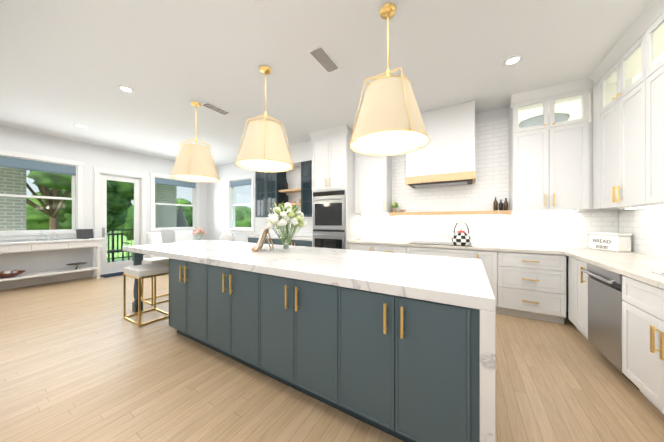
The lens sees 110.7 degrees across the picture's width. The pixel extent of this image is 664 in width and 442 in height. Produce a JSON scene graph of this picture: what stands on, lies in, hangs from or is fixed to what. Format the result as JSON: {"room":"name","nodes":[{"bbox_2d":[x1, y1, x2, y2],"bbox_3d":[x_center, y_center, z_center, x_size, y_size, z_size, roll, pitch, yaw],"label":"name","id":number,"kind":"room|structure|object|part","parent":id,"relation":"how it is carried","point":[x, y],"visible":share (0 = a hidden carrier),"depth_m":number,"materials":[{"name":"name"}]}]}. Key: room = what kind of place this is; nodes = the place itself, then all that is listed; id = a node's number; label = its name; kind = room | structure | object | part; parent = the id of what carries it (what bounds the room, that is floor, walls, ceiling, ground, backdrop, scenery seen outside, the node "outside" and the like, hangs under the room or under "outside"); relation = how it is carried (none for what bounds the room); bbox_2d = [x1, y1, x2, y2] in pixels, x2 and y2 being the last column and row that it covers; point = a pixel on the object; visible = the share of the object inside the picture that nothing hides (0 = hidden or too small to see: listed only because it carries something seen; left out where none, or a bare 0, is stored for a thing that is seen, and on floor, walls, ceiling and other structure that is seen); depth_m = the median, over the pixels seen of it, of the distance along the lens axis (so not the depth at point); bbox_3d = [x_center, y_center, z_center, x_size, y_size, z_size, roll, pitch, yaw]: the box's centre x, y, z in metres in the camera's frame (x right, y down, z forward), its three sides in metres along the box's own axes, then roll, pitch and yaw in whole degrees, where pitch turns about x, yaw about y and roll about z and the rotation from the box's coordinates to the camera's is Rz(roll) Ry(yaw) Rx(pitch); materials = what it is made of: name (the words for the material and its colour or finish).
{"room":"kitchen","nodes":[
{"label":"kitchen","id":0,"kind":"room"},
{"bbox_2d":[0,126,207,282],"bbox_3d":[-5.710,-0.249,5.444,0.200,3.100,5.920,0,0,31],"label":"wall","id":1,"kind":"structure","parent":0,"point":[90,156],"depth_m":5.25,"materials":[{"name":"white paint"}]},
{"bbox_2d":[0,149,83,240],"bbox_3d":[-6.093,-0.489,4.735,0.245,1.720,1.320,0,0,31],"label":"window","id":2,"kind":"structure","parent":1,"relation":"in","point":[37,202],"depth_m":4.90,"materials":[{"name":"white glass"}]},
{"bbox_3d":[-6.121,-0.499,4.751,0.060,1.460,1.070,0,0,31],"label":"left window sash","id":3,"kind":"part","parent":2,"relation":"part of","materials":[{"name":"glass"}]},
{"bbox_2d":[0,156,75,175],"bbox_3d":[-6.064,-1.135,4.718,0.043,0.221,1.100,0,0,31],"label":"window blind","id":4,"kind":"object","parent":2,"relation":"attached to","point":[18,163],"visible":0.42,"depth_m":4.70,"materials":[{"name":"blue fabric"}]},
{"bbox_2d":[0,271,91,289],"bbox_3d":[-6.317,1.230,4.204,0.016,0.140,2.770,0,0,31],"label":"baseboard","id":5,"kind":"structure","parent":1,"relation":"attached to","point":[33,281],"depth_m":4.75,"materials":[{"name":"white wood"}]},
{"bbox_2d":[93,167,146,275],"bbox_3d":[-5.425,0.019,5.885,0.220,2.565,1.040,0,0,31],"label":"door frame","id":6,"kind":"structure","parent":1,"relation":"attached to","point":[98,172],"depth_m":5.70,"materials":[{"name":"white wood"}]},
{"bbox_2d":[101,174,139,273],"bbox_3d":[-5.394,0.074,5.866,0.093,2.410,0.774,0,0,31],"label":"door leaf","id":7,"kind":"structure","parent":1,"relation":"in","point":[106,267],"depth_m":5.76,"materials":[{"name":"white"}]},
{"bbox_2d":[150,172,199,233],"bbox_3d":[-4.762,-0.488,6.980,0.245,1.720,1.380,0,0,31],"label":"window","id":8,"kind":"structure","parent":1,"relation":"in","point":[174,207],"depth_m":6.79,"materials":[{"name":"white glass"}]},
{"bbox_3d":[-4.790,-0.498,6.996,0.060,1.460,1.130,0,0,31],"label":"left window sash","id":9,"kind":"part","parent":8,"relation":"part of","materials":[{"name":"glass"}]},
{"bbox_2d":[155,178,195,187],"bbox_3d":[-4.732,-1.153,6.963,0.043,0.181,1.160,0,0,31],"label":"window blind","id":10,"kind":"object","parent":8,"relation":"attached to","point":[174,183],"visible":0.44,"depth_m":6.90,"materials":[{"name":"blue fabric"}]},
{"bbox_2d":[0,0,652,165],"bbox_3d":[-1.625,-1.861,3.022,9.700,0.120,5.920,0,0,31],"label":"ceiling","id":11,"kind":"structure","parent":0,"point":[65,65],"depth_m":2.56,"materials":[{"name":"white paint"}]},
{"bbox_2d":[73,124,86,127],"bbox_3d":[-4.763,-1.795,4.336,0.170,0.008,0.170,0,0,31],"label":"recessed light","id":12,"kind":"object","parent":11,"relation":"in","point":[79,125],"visible":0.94,"depth_m":4.33,"materials":[{"name":"white plastic"}]},
{"bbox_2d":[118,85,134,92],"bbox_3d":[-2.805,-1.796,3.129,0.170,0.008,0.170,0,0,31],"label":"recessed light","id":13,"kind":"object","parent":11,"relation":"in","point":[126,89],"visible":0.98,"depth_m":3.13,"materials":[{"name":"white plastic"}]},
{"bbox_2d":[170,101,219,182],"bbox_3d":[-2.087,-1.221,3.516,0.662,1.156,0.662,0,0,31],"label":"pendant lamp","id":14,"kind":"object","parent":11,"relation":"hanging from","point":[194,162],"visible":1,"depth_m":3.35,"materials":[{"name":"beige fabric"}]},
{"bbox_3d":[-2.087,-0.885,3.516,0.650,0.470,0.650,0,0,31],"label":"lamp shade","id":15,"kind":"part","parent":14,"relation":"part of","materials":[{"name":"beige fabric"}]},
{"bbox_2d":[172,174,216,179],"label":"diffuser","id":16,"kind":"object","parent":14,"relation":"attached to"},
{"bbox_2d":[201,102,230,115],"bbox_3d":[-1.860,-1.796,3.684,0.170,0.007,0.420,0,0,31],"label":"ceiling vent","id":17,"kind":"object","parent":11,"relation":"in","point":[215,108],"visible":0.96,"depth_m":3.66,"materials":[{"name":"white metal"}]},
{"bbox_2d":[235,66,293,172],"bbox_3d":[-0.790,-1.222,2.723,0.662,1.156,0.662,0,0,31],"label":"pendant lamp","id":18,"kind":"object","parent":11,"relation":"hanging from","point":[264,148],"visible":1,"depth_m":2.54,"materials":[{"name":"beige fabric"}]},
{"bbox_3d":[-0.790,-0.886,2.723,0.650,0.470,0.650,0,0,31],"label":"lamp shade","id":19,"kind":"part","parent":18,"relation":"part of","materials":[{"name":"beige fabric"}]},
{"bbox_2d":[238,159,291,169],"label":"diffuser","id":20,"kind":"object","parent":18,"relation":"attached to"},
{"bbox_2d":[308,45,340,73],"bbox_3d":[-0.079,-1.797,2.570,0.170,0.007,0.420,0,0,31],"label":"ceiling vent","id":21,"kind":"object","parent":11,"relation":"in","point":[320,55],"visible":1,"depth_m":2.55,"materials":[{"name":"white metal"}]},
{"bbox_2d":[349,3,429,155],"bbox_3d":[0.478,-1.222,1.960,0.662,1.156,0.662,0,0,31],"label":"pendant lamp","id":22,"kind":"object","parent":11,"relation":"hanging from","point":[390,122],"visible":1,"depth_m":1.78,"materials":[{"name":"beige fabric"}]},
{"bbox_2d":[351,130,426,151],"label":"diffuser","id":23,"kind":"object","parent":22,"relation":"attached to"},
{"bbox_3d":[0.478,-0.886,1.960,0.650,0.470,0.650,0,0,31],"label":"lamp shade","id":24,"kind":"part","parent":22,"relation":"part of","materials":[{"name":"beige fabric"}]},
{"bbox_2d":[503,55,521,65],"bbox_3d":[2.029,-1.797,2.575,0.170,0.008,0.170,0,0,31],"label":"recessed light","id":25,"kind":"object","parent":11,"relation":"in","point":[513,60],"visible":1,"depth_m":2.57,"materials":[{"name":"white plastic"}]},
{"bbox_2d":[0,274,663,441],"bbox_3d":[-1.625,1.349,3.019,9.700,0.100,5.920,0,0,31],"label":"floor","id":26,"kind":"structure","parent":0,"point":[82,360],"depth_m":1.80,"materials":[{"name":"brown wood"}]},
{"bbox_2d":[0,238,103,281],"bbox_3d":[-5.774,0.851,4.655,0.435,0.900,1.560,0,0,31],"label":"console table","id":27,"kind":"object","parent":26,"relation":"on","point":[24,246],"visible":1,"depth_m":4.65,"materials":[{"name":"white wood"}]},
{"bbox_2d":[0,270,24,277],"bbox_3d":[-6.003,0.977,4.244,0.340,0.126,0.400,0,0,31],"label":"bowl","id":28,"kind":"object","parent":27,"relation":"on","point":[7,274],"visible":1,"depth_m":4.21,"materials":[{"name":"brown wood"}]},
{"bbox_2d":[36,231,57,240],"bbox_3d":[-5.779,0.300,4.661,0.150,0.200,0.295,0,0,31],"label":"decanter","id":29,"kind":"object","parent":27,"relation":"on","point":[46,237],"visible":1,"depth_m":4.64,"materials":[{"name":"clear glass"}]},
{"bbox_2d":[66,262,86,268],"bbox_3d":[-5.542,0.981,4.982,0.310,0.118,0.310,0,0,31],"label":"stand","id":30,"kind":"object","parent":27,"relation":"on","point":[77,265],"visible":1,"depth_m":4.97,"materials":[{"name":"black metal"}]},
{"bbox_2d":[76,229,93,238],"bbox_3d":[-5.525,0.290,5.124,0.174,0.219,0.260,0,0,31],"label":"framed picture","id":31,"kind":"object","parent":27,"relation":"on","point":[84,233],"visible":1,"depth_m":5.10,"materials":[{"name":"grey"}]},
{"bbox_2d":[100,272,123,277],"bbox_3d":[-5.146,1.295,5.718,0.430,0.012,0.870,0,0,31],"label":"rug","id":32,"kind":"object","parent":26,"relation":"on","point":[112,274],"visible":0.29,"depth_m":5.53,"materials":[{"name":"blue carpet"}]},
{"bbox_2d":[123,263,168,325],"bbox_3d":[-2.489,0.957,3.102,0.494,0.685,0.374,0,0,31],"label":"counter stool","id":33,"kind":"object","parent":26,"relation":"on","point":[143,271],"visible":0.81,"depth_m":3.01,"materials":[{"name":"gold metal"}]},
{"bbox_3d":[-2.489,0.656,3.102,0.494,0.084,0.374,0,0,31],"label":"seat","id":34,"kind":"part","parent":33,"relation":"part of","materials":[{"name":"white fabric"}]},
{"bbox_2d":[141,257,168,304],"bbox_3d":[-2.812,0.958,3.840,0.374,0.685,0.494,0,0,31],"label":"counter stool","id":35,"kind":"object","parent":26,"relation":"on","point":[162,260],"visible":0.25,"depth_m":3.66,"materials":[{"name":"gold metal"}]},
{"bbox_3d":[-2.812,0.657,3.840,0.374,0.084,0.494,0,0,31],"label":"seat","id":36,"kind":"part","parent":35,"relation":"part of","materials":[{"name":"white fabric"}]},
{"bbox_2d":[147,232,162,257],"bbox_3d":[-4.280,0.792,5.901,0.621,1.021,0.500,0,0,-9],"label":"dining chair","id":37,"kind":"object","parent":26,"relation":"on","point":[154,237],"visible":0.31,"depth_m":5.75,"materials":[{"name":"white fabric"}]},
{"bbox_2d":[174,230,192,241],"bbox_3d":[-4.164,0.793,6.612,0.621,1.021,0.500,0,0,36],"label":"dining chair","id":38,"kind":"object","parent":26,"relation":"on","point":[186,235],"visible":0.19,"depth_m":6.71,"materials":[{"name":"white fabric"}]},
{"bbox_2d":[219,231,235,241],"bbox_3d":[-2.970,0.791,6.334,0.520,1.027,0.539,0,0,-4],"label":"dining chair","id":39,"kind":"object","parent":26,"relation":"on","point":[226,236],"visible":0.35,"depth_m":6.54,"materials":[{"name":"white fabric"}]},
{"bbox_2d":[247,141,311,246],"bbox_3d":[-1.134,-0.248,5.567,2.066,3.098,0.636,0,0,31],"label":"hutch","id":40,"kind":"object","parent":26,"relation":"on","point":[293,186],"visible":0.42,"depth_m":5.70,"materials":[{"name":"blue"}]},
{"bbox_2d":[247,235,311,240],"bbox_3d":[-1.129,0.396,5.574,2.066,0.040,0.600,0,0,31],"label":"countertop","id":41,"kind":"structure","parent":40,"relation":"on","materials":[{"name":"stone"}]},
{"bbox_3d":[-0.855,-0.702,5.623,0.330,0.545,0.198,0,0,31],"label":"shelf plate","id":42,"kind":"part","parent":40,"relation":"part of","materials":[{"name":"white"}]},
{"bbox_3d":[-1.062,-1.579,5.681,2.056,0.436,0.350,0,0,31],"label":"soffit panel","id":43,"kind":"part","parent":40,"relation":"part of","materials":[{"name":"white"}]},
{"bbox_2d":[122,240,494,441],"bbox_3d":[-0.782,0.827,2.672,4.285,0.945,1.297,0,0,31],"label":"kitchen island","id":44,"kind":"object","parent":26,"relation":"on","point":[400,346],"visible":0.98,"depth_m":1.48,"materials":[{"name":"blue"}]},
{"bbox_2d":[251,228,273,251],"bbox_3d":[-0.820,0.218,2.744,0.224,0.265,0.340,0,0,-7],"label":"cookbook stand","id":45,"kind":"object","parent":44,"relation":"on","point":[262,238],"visible":0.98,"depth_m":2.65,"materials":[{"name":"brown wood"}]},
{"bbox_2d":[264,201,306,249],"bbox_3d":[-0.554,0.060,2.770,0.559,0.586,0.571,0,0,31],"label":"flowers","id":46,"kind":"object","parent":44,"relation":"on","point":[286,211],"visible":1,"depth_m":2.71,"materials":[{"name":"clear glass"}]},
{"bbox_2d":[309,124,360,249],"bbox_3d":[0.078,-0.248,4.783,0.850,3.098,0.726,0,0,31],"label":"tall cabinet","id":47,"kind":"object","parent":26,"relation":"on","point":[336,222],"visible":0.75,"depth_m":4.50,"materials":[{"name":"white wood"}]},
{"bbox_2d":[313,189,345,248],"bbox_3d":[-0.086,0.141,4.508,0.750,1.480,0.086,0,0,31],"label":"double oven","id":48,"kind":"object","parent":47,"relation":"in","point":[329,205],"depth_m":4.49,"materials":[{"name":"silver metal"}]},
{"bbox_2d":[348,243,565,323],"bbox_3d":[1.737,0.858,3.833,3.009,0.884,0.665,0,0,31],"label":"base cabinet","id":49,"kind":"object","parent":26,"relation":"on","point":[530,285],"visible":0.46,"depth_m":3.05,"materials":[{"name":"white wood"}]},
{"bbox_2d":[347,239,563,254],"bbox_3d":[1.726,0.395,3.853,2.970,0.040,0.664,0,0,31],"label":"countertop","id":50,"kind":"structure","parent":49,"relation":"on","point":[475,246],"depth_m":3.37,"materials":[{"name":"stone"}]},
{"bbox_2d":[409,241,471,245],"bbox_3d":[1.793,0.371,3.823,0.920,0.008,0.510,0,0,31],"label":"induction cooktop","id":51,"kind":"object","parent":50,"relation":"in","point":[432,242],"visible":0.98,"depth_m":3.75,"materials":[{"name":"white glass"}]},
{"bbox_2d":[447,221,470,245],"bbox_3d":[1.949,0.180,3.528,0.333,0.370,0.262,0,0,31],"label":"tea kettle","id":52,"kind":"object","parent":51,"relation":"on","point":[462,238],"visible":1,"depth_m":3.43,"materials":[{"name":"multicoloured ceramic"}]},
{"bbox_3d":[1.938,0.150,3.534,0.307,0.310,0.118,0,0,31],"label":"trim","id":53,"kind":"part","parent":52,"relation":"part of","materials":[{"name":"red ceramic"}]},
{"bbox_2d":[581,263,638,389],"bbox_3d":[2.667,0.857,1.909,0.680,0.883,0.584,0,0,31],"label":"dishwasher","id":54,"kind":"object","parent":26,"relation":"on","point":[605,300],"visible":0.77,"depth_m":1.99,"materials":[{"name":"silver metal"}]},
{"bbox_2d":[568,256,663,414],"bbox_3d":[2.301,0.856,1.233,0.700,0.884,3.313,0,0,31],"label":"base cabinet","id":55,"kind":"object","parent":26,"relation":"on","point":[643,337],"visible":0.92,"depth_m":1.63,"materials":[{"name":"white wood"}]},
{"bbox_2d":[553,247,663,288],"bbox_3d":[2.469,0.393,1.492,0.696,0.040,3.969,0,0,31],"label":"countertop","id":56,"kind":"structure","parent":55,"relation":"on","point":[639,267],"depth_m":2.09,"materials":[{"name":"stone"}]},
{"bbox_2d":[588,232,631,251],"bbox_3d":[3.512,0.261,2.909,0.182,0.225,0.342,0,0,3],"label":"bread box","id":57,"kind":"object","parent":56,"relation":"on","point":[613,242],"visible":1,"depth_m":2.82,"materials":[{"name":"white ceramic"}]},
{"bbox_3d":[-3.653,0.929,6.187,1.020,0.745,1.020,0,0,31],"label":"table","id":58,"kind":"object","parent":26,"relation":"on","visible":0},
{"bbox_2d":[193,227,205,240],"bbox_3d":[-3.612,0.355,6.224,0.354,0.402,0.346,0,0,31],"label":"vase","id":59,"kind":"object","parent":58,"relation":"on","point":[198,231],"visible":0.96,"depth_m":6.18,"materials":[{"name":"clear glass"}]},
{"bbox_2d":[208,107,573,311],"bbox_3d":[-0.166,-0.249,5.480,9.300,3.100,0.200,0,0,31],"label":"wall","id":60,"kind":"structure","parent":0,"point":[217,209],"depth_m":7.24,"materials":[{"name":"white paint"}]},
{"bbox_2d":[226,174,253,233],"bbox_3d":[-2.724,-0.488,6.960,1.240,1.720,0.245,0,0,31],"label":"window","id":61,"kind":"structure","parent":60,"relation":"in","point":[243,231],"depth_m":7.02,"materials":[{"name":"white wood"}]},
{"bbox_2d":[230,179,250,186],"bbox_3d":[-2.741,-1.153,6.931,1.020,0.181,0.043,0,0,31],"label":"window blind","id":62,"kind":"object","parent":61,"relation":"attached to","point":[240,183],"visible":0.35,"depth_m":6.92,"materials":[{"name":"blue"}]},
{"bbox_3d":[-2.708,-0.498,6.988,0.990,1.460,0.060,0,0,31],"label":"rear window sash","id":63,"kind":"part","parent":61,"relation":"part of","materials":[{"name":"glass"}]},
{"bbox_2d":[354,152,391,213],"bbox_3d":[0.806,-0.974,4.540,0.688,1.648,0.403,0,0,31],"label":"upper cabinet","id":64,"kind":"object","parent":60,"relation":"attached to","point":[372,184],"visible":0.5,"depth_m":4.42,"materials":[{"name":"white wood"}]},
{"bbox_2d":[405,101,475,187],"bbox_3d":[1.825,-1.202,3.877,1.024,1.193,0.503,0,0,31],"label":"range hood","id":65,"kind":"object","parent":60,"relation":"attached to","point":[445,156],"visible":1,"depth_m":3.62,"materials":[{"name":"white paint"}]},
{"bbox_2d":[389,210,510,215],"bbox_3d":[1.924,-0.126,3.966,1.840,0.068,0.250,0,0,31],"label":"floating shelf","id":66,"kind":"object","parent":60,"relation":"attached to","point":[469,213],"visible":1,"depth_m":3.81,"materials":[{"name":"brown wood"}]},
{"bbox_2d":[391,202,397,211],"bbox_3d":[1.206,-0.267,4.391,0.136,0.213,0.139,0,0,31],"label":"potted plant","id":67,"kind":"object","parent":66,"relation":"on","point":[394,204],"visible":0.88,"depth_m":4.36,"materials":[{"name":"green plant"}]},
{"bbox_2d":[361,117,617,247],"bbox_3d":[2.193,-0.633,3.959,3.666,2.014,0.008,0,0,31],"label":"tile backsplash","id":68,"kind":"structure","parent":60,"relation":"attached to","point":[548,228],"depth_m":3.77,"materials":[{"name":"white tile"}]},
{"bbox_2d":[509,78,593,210],"bbox_3d":[3.051,-0.975,3.208,0.903,1.648,0.403,0,0,31],"label":"upper cabinet","id":69,"kind":"object","parent":60,"relation":"attached to","point":[550,148],"visible":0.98,"depth_m":3.11,"materials":[{"name":"white wood"}]},
{"bbox_3d":[3.069,-1.417,3.329,0.571,0.278,0.120,0,0,31],"label":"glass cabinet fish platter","id":70,"kind":"part","parent":69,"relation":"part of","materials":[{"name":"white"}]},
{"bbox_2d":[513,210,577,211],"bbox_3d":[3.088,-0.143,3.341,0.700,0.010,0.040,0,0,31],"label":"under-cabinet light","id":71,"kind":"object","parent":69,"relation":"attached to","point":[540,211],"depth_m":3.35,"materials":[{"name":"white plastic"}]},
{"bbox_3d":[2.973,-1.715,3.076,0.903,0.168,0.095,0,0,31],"label":"crown","id":72,"kind":"part","parent":69,"relation":"part of","materials":[{"name":"white wood"}]},
{"bbox_3d":[2.460,-0.253,0.597,0.200,3.100,5.920,0,0,31],"label":"wall","id":73,"kind":"structure","parent":0,"visible":0},
{"bbox_2d":[593,11,663,208],"bbox_3d":[2.787,-0.976,1.699,0.338,1.648,2.598,0,0,31],"label":"upper cabinet","id":74,"kind":"object","parent":73,"relation":"attached to","point":[611,81],"visible":0.05,"depth_m":2.43,"materials":[{"name":"white"}]},
{"bbox_2d":[589,0,663,208],"bbox_3d":[2.622,-0.977,1.786,0.095,1.646,2.618,0,0,31],"label":"cabinet filler","id":75,"kind":"object","parent":74,"relation":"attached to","point":[649,15],"visible":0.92,"depth_m":2.62,"materials":[{"name":"white wood"}]},
{"bbox_2d":[601,13,663,207],"bbox_3d":[2.583,-0.920,1.705,0.056,1.533,2.394,0,0,31],"label":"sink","id":76,"kind":"object","parent":74,"relation":"attached to","point":[632,140],"depth_m":2.18,"materials":[{"name":"white wood"}]},
{"bbox_3d":[2.575,-0.757,1.710,0.036,1.121,1.712,0,0,31],"label":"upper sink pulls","id":77,"kind":"part","parent":76,"relation":"part of","materials":[{"name":"white wood"}]},
{"bbox_2d":[605,24,663,99],"bbox_3d":[2.601,-1.478,1.695,0.004,0.307,2.284,0,0,31],"label":"glass pane","id":78,"kind":"object","parent":76,"relation":"attached to","point":[633,63],"visible":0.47,"depth_m":2.21,"materials":[{"name":"clear glass"}]},
{"bbox_2d":[625,205,663,208],"bbox_3d":[2.874,-0.145,1.647,0.040,0.010,2.498,0,0,31],"label":"under-cabinet light","id":79,"kind":"object","parent":74,"relation":"attached to","point":[645,207],"visible":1,"depth_m":2.42,"materials":[{"name":"white plastic"}]},
{"bbox_2d":[618,207,663,257],"bbox_3d":[2.762,0.100,1.312,0.008,0.544,3.959,0,0,31],"label":"tile backsplash","id":80,"kind":"structure","parent":73,"relation":"attached to","point":[644,227],"depth_m":2.57,"materials":[{"name":"white tile"}]},
{"label":"outside","id":81,"kind":"structure","parent":0,"visible":0},
{"bbox_2d":[107,231,133,261],"bbox_3d":[-75.670,4.650,68.144,320.000,0.200,360.000,0,0,31],"label":"ground","id":82,"kind":"structure","parent":81,"point":[117,254],"depth_m":43.30,"materials":[{"name":"green plant"}]},
{"bbox_2d":[26,171,250,240],"bbox_3d":[-16.780,0.159,8.013,309.153,24.769,327.773,0,0,31],"label":"trees","id":83,"kind":"object","parent":82,"relation":"on","point":[53,205],"depth_m":19.34,"materials":[{"name":"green plant"}]},
{"bbox_3d":[-6.676,1.442,6.364,2.398,0.220,8.120,0,0,31],"label":"balcony slab","id":84,"kind":"object","parent":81,"visible":0},
{"bbox_2d":[0,167,25,230],"bbox_3d":[-7.433,-0.384,5.186,0.600,3.430,0.560,0,0,31],"label":"brick column","id":85,"kind":"structure","parent":84,"relation":"on","point":[18,186],"depth_m":5.11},
{"bbox_2d":[107,233,129,262],"bbox_3d":[-6.348,0.852,6.739,0.500,0.960,0.510,0,0,31],"label":"patio chair","id":86,"kind":"object","parent":84,"relation":"on","point":[113,250],"depth_m":6.85,"materials":[{"name":"black metal"}]},
{"bbox_2d":[107,229,133,261],"bbox_3d":[-7.579,0.792,6.900,0.050,1.080,7.970,0,0,31],"label":"balcony railing","id":87,"kind":"object","parent":84,"relation":"on","point":[113,230],"depth_m":7.68,"materials":[{"name":"black metal"}]},
{"bbox_2d":[155,184,176,227],"bbox_3d":[-5.821,-0.382,7.904,0.600,3.430,0.560,0,0,31],"label":"brick column","id":88,"kind":"structure","parent":84,"relation":"on","point":[162,196],"depth_m":7.70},
{"bbox_2d":[177,206,188,226],"bbox_3d":[-5.974,0.344,9.018,0.600,1.980,0.585,0,0,31],"label":"patio umbrella","id":89,"kind":"object","parent":84,"relation":"on","point":[181,221],"depth_m":8.91,"materials":[{"name":"grey fabric"}]}
]}

